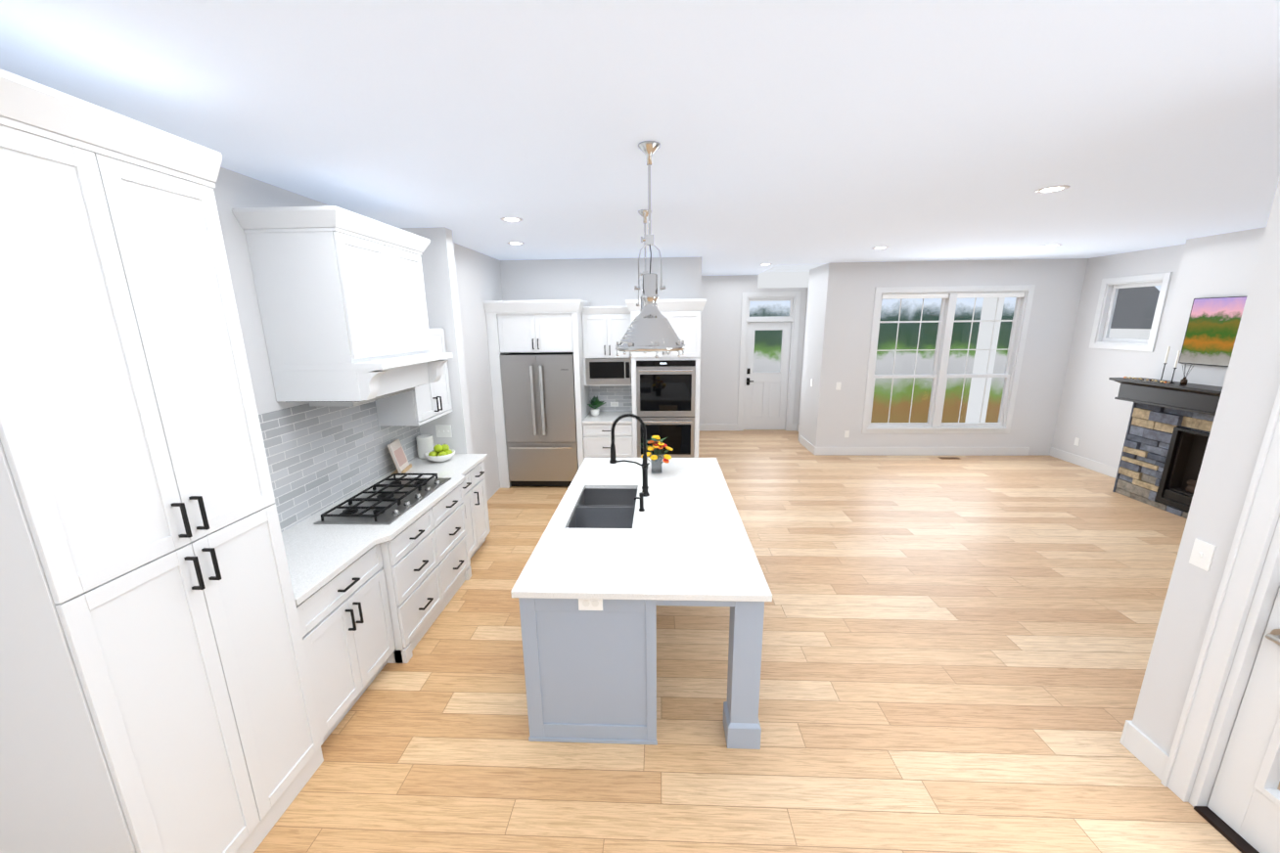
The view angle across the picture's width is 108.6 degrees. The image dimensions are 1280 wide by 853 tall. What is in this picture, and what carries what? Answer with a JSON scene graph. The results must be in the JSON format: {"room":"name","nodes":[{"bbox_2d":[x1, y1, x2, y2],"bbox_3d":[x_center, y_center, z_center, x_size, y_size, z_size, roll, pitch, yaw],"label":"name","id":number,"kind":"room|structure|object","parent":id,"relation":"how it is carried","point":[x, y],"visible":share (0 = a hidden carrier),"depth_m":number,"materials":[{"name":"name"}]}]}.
{"room":"kitchen","nodes":[
{"label":"kitchen","id":0,"kind":"room"},
{"bbox_2d":[0,0,1279,275],"bbox_3d":[2.097,-1.671,3.256,8.900,0.100,11.300,0,13,3],"label":"ceiling","id":1,"kind":"structure","parent":0,"point":[800,131],"depth_m":1.89,"materials":[{"name":"white paint"}]},
{"bbox_2d":[500,217,523,222],"bbox_3d":[-1.053,-1.699,3.778,0.183,0.006,0.183,-1,13,-3],"label":"recessed light","id":2,"kind":"object","parent":1,"relation":"in","point":[509,219],"depth_m":3.77,"materials":[{"name":"white paint"}]},
{"bbox_2d":[506,241,524,244],"bbox_3d":[-1.324,-1.954,4.912,0.183,0.006,0.183,-1,13,-3],"label":"recessed light","id":3,"kind":"object","parent":1,"relation":"in","point":[510,243],"depth_m":4.88,"materials":[{"name":"white paint"}]},
{"bbox_2d":[636,209,651,312],"bbox_3d":[0.044,-1.154,3.669,0.372,1.045,0.372,0,13,3],"label":"pendant light","id":4,"kind":"object","parent":1,"relation":"hanging from","point":[644,213],"visible":0.12,"depth_m":3.58,"materials":[{"name":"silver metal"}]},
{"bbox_2d":[615,140,685,358],"bbox_3d":[0.051,-0.869,2.338,0.372,1.010,0.372,0,13,3],"label":"pendant light","id":5,"kind":"object","parent":1,"relation":"hanging from","point":[650,329],"visible":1,"depth_m":2.32,"materials":[{"name":"silver metal"}]},
{"bbox_2d":[871,246,889,249],"bbox_3d":[2.877,-2.137,5.507,0.183,0.006,0.183,-1,13,-3],"label":"recessed light","id":6,"kind":"object","parent":1,"relation":"in","point":[878,248],"depth_m":5.50,"materials":[{"name":"white paint"}]},
{"bbox_2d":[1034,184,1070,193],"bbox_3d":[2.750,-1.582,3.073,0.183,0.006,0.183,-1,13,-3],"label":"recessed light","id":7,"kind":"object","parent":1,"relation":"in","point":[1051,189],"depth_m":3.06,"materials":[{"name":"white paint"}]},
{"bbox_2d":[213,166,1279,802],"bbox_3d":[2.114,-0.160,3.599,8.880,3.000,11.280,0,13,3],"label":"wall","id":8,"kind":"structure","parent":0,"point":[1067,391],"depth_m":6.00,"materials":[{"name":"white paint"}]},
{"bbox_2d":[235,209,408,362],"bbox_3d":[-1.954,-0.842,2.920,0.528,0.833,0.532,0,13,3],"label":"range hood","id":9,"kind":"object","parent":8,"relation":"attached to","point":[325,280],"depth_m":2.69,"materials":[{"name":"white paint"}]},
{"bbox_2d":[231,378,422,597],"bbox_3d":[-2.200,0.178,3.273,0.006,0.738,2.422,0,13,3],"label":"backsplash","id":10,"kind":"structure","parent":8,"relation":"attached to","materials":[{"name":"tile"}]},
{"bbox_2d":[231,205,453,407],"bbox_3d":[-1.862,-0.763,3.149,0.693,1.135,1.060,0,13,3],"label":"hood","id":11,"kind":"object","parent":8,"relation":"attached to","point":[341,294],"depth_m":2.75,"materials":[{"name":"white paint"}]},
{"bbox_2d":[270,350,439,405],"bbox_3d":[-1.939,-0.371,3.242,0.528,0.230,0.950,0,13,3],"label":"range hood","id":12,"kind":"object","parent":8,"relation":"attached to","point":[370,379],"depth_m":2.79,"materials":[{"name":"white paint"}]},
{"bbox_2d":[372,327,452,424],"bbox_3d":[-1.994,-0.469,4.037,0.348,0.760,0.630,0,13,3],"label":"upper cabinet","id":13,"kind":"object","parent":8,"relation":"attached to","point":[417,406],"depth_m":3.82,"materials":[{"name":"white paint"}]},
{"bbox_2d":[392,228,435,354],"bbox_3d":[-1.936,-0.935,3.328,0.528,0.833,0.531,0,13,3],"label":"upper cabinet","id":14,"kind":"object","parent":8,"relation":"attached to","point":[408,251],"depth_m":3.38,"materials":[{"name":"white paint"}]},
{"bbox_2d":[435,425,452,437],"bbox_3d":[-1.910,0.047,4.473,0.150,0.120,0.013,0,13,3],"label":"switch plate","id":15,"kind":"object","parent":8,"relation":"attached to","point":[441,431],"depth_m":4.47,"materials":[{"name":"white plastic"}]},
{"bbox_2d":[495,302,581,353],"bbox_3d":[-1.296,-1.302,6.071,0.940,0.609,0.667,0,13,3],"label":"upper cabinet","id":16,"kind":"object","parent":8,"relation":"attached to","point":[520,327],"depth_m":5.75,"materials":[{"name":"white paint"}]},
{"bbox_2d":[581,306,628,361],"bbox_3d":[-0.421,-1.257,6.191,0.651,0.648,0.377,0,13,3],"label":"upper cabinet","id":17,"kind":"object","parent":8,"relation":"attached to","point":[581,330],"depth_m":6.00,"materials":[{"name":"white paint"}]},
{"bbox_2d":[585,358,631,384],"bbox_3d":[-0.416,-0.771,6.293,0.594,0.341,0.378,0,13,3],"label":"microwave","id":18,"kind":"object","parent":17,"relation":"in","point":[608,371],"visible":0.85,"depth_m":6.12,"materials":[{"name":"grey metal"}]},
{"bbox_2d":[610,402,618,407],"bbox_3d":[-0.364,-0.318,6.585,0.115,0.070,0.006,0,13,3],"label":"outlet","id":19,"kind":"object","parent":8,"relation":"attached to","point":[614,404],"visible":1,"depth_m":6.58,"materials":[{"name":"white plastic"}]},
{"bbox_2d":[628,298,702,361],"bbox_3d":[0.333,-1.246,6.012,0.861,0.709,0.667,0,13,3],"label":"upper cabinet","id":20,"kind":"object","parent":8,"relation":"attached to","point":[685,318],"depth_m":5.67,"materials":[{"name":"white paint"}]},
{"bbox_2d":[636,360,695,457],"bbox_3d":[0.342,-0.254,6.183,0.742,1.298,0.716,0,13,3],"label":"wall oven","id":21,"kind":"object","parent":20,"relation":"in","point":[665,396],"visible":0.85,"depth_m":5.87,"materials":[{"name":"grey"}]},
{"bbox_2d":[699,423,737,430],"bbox_3d":[1.487,0.017,9.305,0.960,0.140,0.016,0,13,3],"label":"baseboard","id":22,"kind":"structure","parent":8,"relation":"attached to","point":[703,427],"depth_m":9.29,"materials":[{"name":"white paint"}]},
{"bbox_2d":[743,321,791,429],"bbox_3d":[2.502,-0.976,9.091,0.846,2.124,0.094,0,13,3],"label":"front door","id":23,"kind":"structure","parent":8,"relation":"in","point":[765,402],"depth_m":9.14,"materials":[{"name":"white paint"}]},
{"bbox_2d":[737,291,800,430],"bbox_3d":[2.499,-1.243,9.044,1.090,2.690,0.158,0,13,3],"label":"door frame","id":24,"kind":"structure","parent":8,"relation":"attached to","point":[794,297],"depth_m":8.85,"materials":[{"name":"white paint"}]},
{"bbox_2d":[793,423,810,443],"bbox_3d":[3.133,0.103,8.845,0.030,0.140,0.810,0,13,3],"label":"baseboard","id":25,"kind":"structure","parent":8,"relation":"attached to","point":[796,426],"depth_m":9.22,"materials":[{"name":"white paint"}]},
{"bbox_2d":[799,435,815,454],"bbox_3d":[2.881,0.310,7.943,0.019,0.140,0.780,0,13,3],"label":"baseboard","id":26,"kind":"structure","parent":8,"relation":"attached to","point":[802,440],"depth_m":7.92,"materials":[{"name":"white paint"}]},
{"bbox_2d":[835,382,841,389],"bbox_3d":[3.145,-0.641,7.287,0.075,0.120,0.013,0,13,3],"label":"switch plate","id":27,"kind":"object","parent":8,"relation":"attached to","point":[838,387],"depth_m":7.29,"materials":[{"name":"white plastic"}]},
{"bbox_2d":[844,430,849,437],"bbox_3d":[3.352,0.122,7.455,0.070,0.115,0.005,0,13,3],"label":"switch plate","id":28,"kind":"object","parent":8,"relation":"attached to","point":[846,433],"depth_m":7.45,"materials":[{"name":"white plastic"}]},
{"bbox_2d":[813,447,1029,456],"bbox_3d":[4.546,0.400,7.463,3.386,0.140,0.019,0,13,3],"label":"baseboard","id":29,"kind":"structure","parent":8,"relation":"attached to","point":[858,451],"depth_m":7.45,"materials":[{"name":"white paint"}]},
{"bbox_2d":[861,284,1035,433],"bbox_3d":[4.725,-1.012,7.194,2.310,2.260,0.175,0,13,3],"label":"window","id":30,"kind":"structure","parent":8,"relation":"in","point":[948,297],"depth_m":7.16,"materials":[{"name":"white paint"}]},
{"bbox_2d":[1073,437,1079,446],"bbox_3d":[6.562,0.227,6.915,0.006,0.115,0.070,0,13,3],"label":"switch plate","id":31,"kind":"object","parent":8,"relation":"attached to","point":[1076,440],"depth_m":6.91,"materials":[{"name":"white plastic"}]},
{"bbox_2d":[1049,447,1117,478],"bbox_3d":[6.544,0.576,6.590,0.016,0.140,1.620,0,13,3],"label":"baseboard","id":32,"kind":"structure","parent":8,"relation":"attached to","point":[1110,471],"depth_m":6.77,"materials":[{"name":"white paint"}]},
{"bbox_2d":[1089,272,1172,351],"bbox_3d":[6.591,-1.517,6.163,0.158,0.960,0.890,0,13,3],"label":"window","id":33,"kind":"structure","parent":8,"relation":"in","point":[1106,317],"depth_m":6.26,"materials":[{"name":"white paint"}]},
{"bbox_2d":[1119,720,1165,752],"bbox_3d":[4.428,1.577,2.290,3.866,0.140,0.016,0,13,3],"label":"baseboard","id":34,"kind":"structure","parent":8,"relation":"attached to","point":[1132,739],"depth_m":2.32,"materials":[{"name":"white paint"}]},
{"bbox_2d":[1188,538,1216,571],"bbox_3d":[2.490,0.569,2.042,0.012,0.120,0.075,0,13,3],"label":"switch plate","id":35,"kind":"object","parent":8,"relation":"attached to","point":[1202,554],"depth_m":2.04,"materials":[{"name":"white plastic"}]},
{"bbox_2d":[1178,296,1246,366],"bbox_3d":[6.087,-0.924,4.524,0.039,0.710,1.260,0,13,3],"label":"painting","id":36,"kind":"object","parent":8,"relation":"attached to","point":[1211,331],"depth_m":4.89,"materials":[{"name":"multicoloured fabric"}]},
{"bbox_2d":[1160,385,1279,852],"bbox_3d":[2.527,0.628,1.353,0.179,2.450,1.150,0,13,3],"label":"door frame","id":37,"kind":"structure","parent":8,"relation":"attached to","point":[1255,531],"depth_m":1.93,"materials":[{"name":"white paint"}]},
{"bbox_2d":[1207,588,1279,852],"bbox_3d":[2.499,0.822,1.400,0.110,2.011,0.906,0,13,3],"label":"patio door","id":38,"kind":"structure","parent":8,"relation":"in","point":[1244,802],"depth_m":1.89,"materials":[{"name":"white paint"}]},
{"bbox_2d":[253,429,1279,852],"bbox_3d":[2.132,1.351,3.943,8.900,0.100,11.300,0,13,3],"label":"floor","id":39,"kind":"structure","parent":0,"point":[956,657],"depth_m":2.70,"materials":[{"name":"brown wood"}]},
{"bbox_2d":[0,68,323,852],"bbox_3d":[-1.921,0.431,1.654,0.703,2.800,0.813,0,13,3],"label":"pantry cabinet","id":40,"kind":"object","parent":39,"relation":"on","point":[157,695],"visible":1,"depth_m":1.49,"materials":[{"name":"white paint"}]},
{"bbox_2d":[296,553,392,743],"bbox_3d":[-1.916,1.199,2.598,0.627,0.884,0.677,0,13,3],"label":"base cabinet","id":41,"kind":"object","parent":39,"relation":"on","point":[345,635],"depth_m":2.52,"materials":[{"name":"white paint"}]},
{"bbox_2d":[280,454,487,608],"bbox_3d":[-1.844,0.556,3.344,0.708,0.036,2.422,0,13,3],"label":"countertop","id":42,"kind":"structure","parent":41,"relation":"on","point":[322,550],"depth_m":2.96,"materials":[{"name":"white stone"}]},
{"bbox_2d":[313,472,452,525],"bbox_3d":[-1.829,0.502,3.374,0.500,0.054,0.890,0,13,3],"label":"cooktop","id":43,"kind":"object","parent":42,"relation":"in","point":[388,501],"depth_m":3.24,"materials":[{"name":"black metal"}]},
{"bbox_2d":[387,439,411,474],"bbox_3d":[-2.077,0.258,3.979,0.100,0.266,0.220,-2,13,-7],"label":"cookbook stand","id":44,"kind":"object","parent":42,"relation":"on","point":[399,458],"visible":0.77,"depth_m":3.95,"materials":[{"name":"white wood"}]},
{"bbox_2d":[415,434,434,458],"bbox_3d":[-2.058,0.190,4.417,0.150,0.205,0.150,0,13,3],"label":"jar","id":45,"kind":"object","parent":42,"relation":"on","point":[425,443],"visible":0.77,"depth_m":4.36,"materials":[{"name":"white ceramic"}]},
{"bbox_2d":[424,444,455,461],"bbox_3d":[-1.868,0.238,4.296,0.264,0.160,0.264,0,13,3],"label":"fruit bowl","id":46,"kind":"object","parent":42,"relation":"on","point":[441,453],"visible":1,"depth_m":4.25,"materials":[{"name":"green food"}]},
{"bbox_2d":[376,506,447,663],"bbox_3d":[-1.861,1.070,3.163,0.687,0.884,0.595,0,13,3],"label":"base cabinet","id":47,"kind":"object","parent":39,"relation":"on","point":[379,555],"depth_m":3.08,"materials":[{"name":"white paint"}]},
{"bbox_2d":[435,483,474,603],"bbox_3d":[-1.836,0.938,3.741,0.687,0.884,0.592,0,13,3],"label":"base cabinet","id":48,"kind":"object","parent":39,"relation":"on","point":[453,513],"depth_m":3.74,"materials":[{"name":"white paint"}]},
{"bbox_2d":[466,475,482,553],"bbox_3d":[-1.848,0.845,4.152,0.627,0.884,0.359,0,13,3],"label":"base cabinet","id":49,"kind":"object","parent":39,"relation":"on","point":[471,483],"depth_m":4.27,"materials":[{"name":"white paint"}]},
{"bbox_2d":[474,463,490,544],"bbox_3d":[-1.836,0.784,4.420,0.627,0.884,0.426,0,13,3],"label":"base cabinet","id":50,"kind":"object","parent":39,"relation":"on","point":[480,478],"depth_m":4.46,"materials":[{"name":"white paint"}]},
{"bbox_2d":[500,352,578,486],"bbox_3d":[-1.286,-0.100,6.270,0.924,1.775,0.714,0,13,3],"label":"fridge","id":51,"kind":"object","parent":39,"relation":"on","point":[539,407],"visible":0.85,"depth_m":5.96,"materials":[{"name":"grey metal"}]},
{"bbox_2d":[581,417,636,463],"bbox_3d":[-0.409,0.320,6.411,0.651,0.874,0.648,0,13,3],"label":"base cabinet","id":52,"kind":"object","parent":39,"relation":"on","point":[596,438],"depth_m":6.05,"materials":[{"name":"white paint"}]},
{"bbox_2d":[581,411,636,423],"bbox_3d":[-0.414,-0.123,6.302,0.650,0.036,0.664,0,13,3],"label":"countertop","id":53,"kind":"structure","parent":52,"relation":"on","point":[604,417],"depth_m":6.12,"materials":[{"name":"white stone"}]},
{"bbox_2d":[587,395,606,416],"bbox_3d":[-0.586,-0.276,6.291,0.260,0.271,0.293,0,13,3],"label":"potted plant","id":54,"kind":"object","parent":53,"relation":"on","point":[596,403],"visible":1,"depth_m":6.28,"materials":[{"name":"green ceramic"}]},
{"bbox_2d":[510,457,772,749],"bbox_3d":[0.047,0.988,3.346,1.241,0.921,2.220,0,13,3],"label":"kitchen island","id":55,"kind":"object","parent":39,"relation":"on","point":[608,569],"visible":1,"depth_m":2.38,"materials":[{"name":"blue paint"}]},
{"bbox_2d":[609,412,649,497],"bbox_3d":[-0.076,0.212,3.297,0.291,0.614,0.126,0,13,3],"label":"faucet","id":56,"kind":"object","parent":55,"relation":"on","point":[644,466],"visible":0.98,"depth_m":3.31,"materials":[{"name":"black metal"}]},
{"bbox_2d":[634,492,645,511],"bbox_3d":[0.001,0.507,3.100,0.084,0.125,0.040,0,13,3],"label":"soap dispenser","id":57,"kind":"object","parent":55,"relation":"on","point":[641,498],"visible":1,"depth_m":3.09,"materials":[{"name":"black metal"}]},
{"bbox_2d":[640,435,672,473],"bbox_3d":[0.136,0.227,3.883,0.314,0.322,0.344,0,13,3],"label":"flower vase","id":58,"kind":"object","parent":55,"relation":"on","point":[656,462],"visible":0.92,"depth_m":3.85,"materials":[{"name":"clear glass"}]},
{"bbox_2d":[636,447,698,457],"bbox_3d":[0.354,0.560,6.422,0.861,0.385,0.667,0,13,3],"label":"base cabinet","id":59,"kind":"object","parent":39,"relation":"on","point":[696,453],"depth_m":6.02,"materials":[{"name":"white paint"}]},
{"bbox_2d":[937,457,960,459],"bbox_3d":[4.902,0.503,7.292,0.300,0.007,0.100,0,13,3],"label":"floor vent","id":60,"kind":"object","parent":39,"relation":"in","point":[948,458],"visible":1,"depth_m":7.28,"materials":[{"name":"brown wood"}]},
{"bbox_2d":[1112,402,1214,518],"bbox_3d":[6.018,0.478,4.723,0.197,1.170,2.000,0,13,3],"label":"stone fireplace","id":61,"kind":"object","parent":39,"relation":"on","point":[1162,456],"visible":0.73,"depth_m":5.24,"materials":[{"name":"grey stone"}]},
{"bbox_2d":[1108,377,1222,415],"bbox_3d":[5.923,-0.237,4.631,0.378,0.257,2.170,0,13,3],"label":"mantel shelf","id":62,"kind":"object","parent":61,"relation":"on","point":[1196,398],"visible":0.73,"depth_m":5.05,"materials":[{"name":"black wood"}]},
{"bbox_2d":[1123,376,1169,383],"bbox_3d":[5.843,-0.540,5.320,0.054,0.025,0.520,0,13,3],"label":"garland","id":63,"kind":"object","parent":62,"relation":"on","point":[1162,382],"visible":0.98,"depth_m":5.28,"materials":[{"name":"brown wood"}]},
{"bbox_2d":[1157,346,1170,382],"bbox_3d":[5.918,-0.701,5.187,0.054,0.400,0.054,-3,13,-12],"label":"candle","id":64,"kind":"object","parent":62,"relation":"on","point":[1168,347],"depth_m":5.17,"materials":[{"name":"white wax"}]},
{"bbox_2d":[1169,350,1180,383],"bbox_3d":[5.913,-0.657,5.085,0.054,0.360,0.054,-3,13,-12],"label":"candle","id":65,"kind":"object","parent":62,"relation":"on","point":[1177,357],"depth_m":5.07,"materials":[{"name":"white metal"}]},
{"bbox_2d":[1180,364,1193,385],"bbox_3d":[5.909,-0.562,4.983,0.073,0.220,0.090,0,13,3],"label":"vase","id":66,"kind":"object","parent":62,"relation":"on","point":[1183,381],"visible":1,"depth_m":4.98,"materials":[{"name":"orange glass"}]},
{"label":"outside","id":67,"kind":"structure","parent":0,"visible":0},
{"bbox_2d":[749,285,1160,422],"bbox_3d":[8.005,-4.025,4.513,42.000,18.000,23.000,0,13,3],"label":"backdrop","id":68,"kind":"structure","parent":67,"point":[771,339],"depth_m":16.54,"materials":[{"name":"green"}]},
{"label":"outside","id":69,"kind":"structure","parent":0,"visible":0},
{"bbox_2d":[757,264,1159,422],"bbox_3d":[5.243,-0.404,4.176,6.500,3.750,12.500,0,13,3],"label":"porch","id":70,"kind":"object","parent":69,"point":[770,279],"visible":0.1,"depth_m":8.23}
]}

